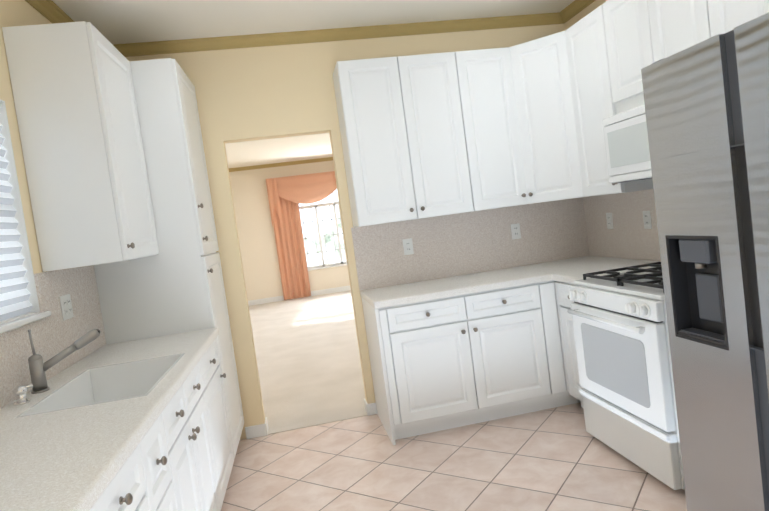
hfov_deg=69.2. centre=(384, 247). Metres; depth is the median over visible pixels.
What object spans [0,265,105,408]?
backsplash
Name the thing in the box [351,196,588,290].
backsplash
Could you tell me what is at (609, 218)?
electrical outlet
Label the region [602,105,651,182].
over-the-range microwave
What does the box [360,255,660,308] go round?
countertop
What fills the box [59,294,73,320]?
double electrical outlet
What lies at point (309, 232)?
sky
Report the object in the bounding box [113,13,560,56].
crown molding
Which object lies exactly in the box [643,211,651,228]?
electrical outlet
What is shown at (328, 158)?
crown molding
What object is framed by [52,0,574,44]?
ceiling
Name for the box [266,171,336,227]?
swag
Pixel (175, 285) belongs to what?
pantry cabinet
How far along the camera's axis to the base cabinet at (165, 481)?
1.87 m
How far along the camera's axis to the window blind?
2.32 m
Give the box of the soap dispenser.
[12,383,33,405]
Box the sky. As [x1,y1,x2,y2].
[299,189,345,266]
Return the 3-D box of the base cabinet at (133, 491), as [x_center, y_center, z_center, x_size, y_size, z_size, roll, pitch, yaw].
[-0.892,1.048,1.179,0.602,0.868,0.898,-8,3,-9]
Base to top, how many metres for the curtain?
2.380 m
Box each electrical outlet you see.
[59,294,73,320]
[402,238,413,254]
[511,223,520,239]
[606,213,613,228]
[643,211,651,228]
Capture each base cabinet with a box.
[96,439,155,510]
[148,411,183,510]
[168,387,221,510]
[192,341,233,506]
[360,255,660,444]
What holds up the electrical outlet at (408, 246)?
attached to the wall at (259, 93)
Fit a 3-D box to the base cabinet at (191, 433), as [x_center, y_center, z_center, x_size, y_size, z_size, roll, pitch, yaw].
[-1.052,1.084,2.257,0.602,0.720,0.717,-8,3,-9]
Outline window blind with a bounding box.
[0,103,34,323]
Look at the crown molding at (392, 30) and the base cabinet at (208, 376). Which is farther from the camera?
the crown molding at (392, 30)
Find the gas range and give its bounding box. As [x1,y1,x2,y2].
[567,262,684,489]
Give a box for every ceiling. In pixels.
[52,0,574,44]
[225,133,332,167]
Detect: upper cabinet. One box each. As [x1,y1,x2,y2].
[2,21,158,271]
[333,0,768,226]
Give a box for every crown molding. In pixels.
[25,0,74,23]
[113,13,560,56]
[229,157,332,171]
[557,0,595,23]
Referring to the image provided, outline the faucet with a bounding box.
[27,328,100,393]
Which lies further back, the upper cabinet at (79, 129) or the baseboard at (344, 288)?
the baseboard at (344, 288)
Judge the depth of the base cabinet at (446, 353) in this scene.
3.55 m
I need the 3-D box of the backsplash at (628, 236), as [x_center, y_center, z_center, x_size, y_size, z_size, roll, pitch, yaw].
[1.750,-0.168,3.263,0.012,0.522,2.133,-8,3,-10]
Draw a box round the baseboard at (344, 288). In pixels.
[248,285,350,305]
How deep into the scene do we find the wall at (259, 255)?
11.19 m
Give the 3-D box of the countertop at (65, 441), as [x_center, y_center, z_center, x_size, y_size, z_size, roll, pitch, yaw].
[-1.067,0.566,1.942,0.622,0.046,2.497,-8,3,-9]
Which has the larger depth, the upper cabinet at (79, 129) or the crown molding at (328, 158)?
the crown molding at (328, 158)
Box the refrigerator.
[641,12,768,510]
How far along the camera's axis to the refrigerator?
1.77 m
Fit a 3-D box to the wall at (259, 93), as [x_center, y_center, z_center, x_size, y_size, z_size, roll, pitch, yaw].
[0.241,-0.223,4.142,5.840,2.760,0.132,-8,3,-10]
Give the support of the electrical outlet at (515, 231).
attached to the wall at (259, 93)
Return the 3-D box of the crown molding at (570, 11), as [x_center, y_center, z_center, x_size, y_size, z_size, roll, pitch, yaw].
[1.925,-1.626,0.923,0.062,0.066,6.730,-8,3,-10]
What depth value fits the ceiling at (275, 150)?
9.41 m
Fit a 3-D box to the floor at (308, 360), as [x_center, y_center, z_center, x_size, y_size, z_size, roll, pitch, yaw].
[-0.234,1.047,7.901,5.840,0.054,7.590,-8,3,-10]
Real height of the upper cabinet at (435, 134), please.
1.085 m
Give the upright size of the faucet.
0.249 m
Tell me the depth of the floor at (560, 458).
3.07 m
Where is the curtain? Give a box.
[273,195,310,299]
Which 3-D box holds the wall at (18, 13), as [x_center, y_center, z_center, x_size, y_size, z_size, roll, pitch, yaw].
[-1.244,0.184,0.368,0.155,2.760,6.850,-8,3,-9]
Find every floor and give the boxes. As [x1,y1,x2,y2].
[221,402,686,510]
[242,290,366,439]
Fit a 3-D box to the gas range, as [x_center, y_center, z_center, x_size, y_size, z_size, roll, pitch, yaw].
[1.490,0.485,2.898,0.780,1.170,0.759,-8,3,-10]
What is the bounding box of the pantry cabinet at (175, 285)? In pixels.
[94,58,243,458]
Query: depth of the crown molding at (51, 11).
2.94 m
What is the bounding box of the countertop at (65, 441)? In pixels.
[0,327,218,510]
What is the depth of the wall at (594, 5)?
3.97 m
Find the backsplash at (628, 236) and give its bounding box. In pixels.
[583,189,660,260]
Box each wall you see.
[0,0,71,365]
[125,24,588,439]
[229,160,349,300]
[564,0,651,260]

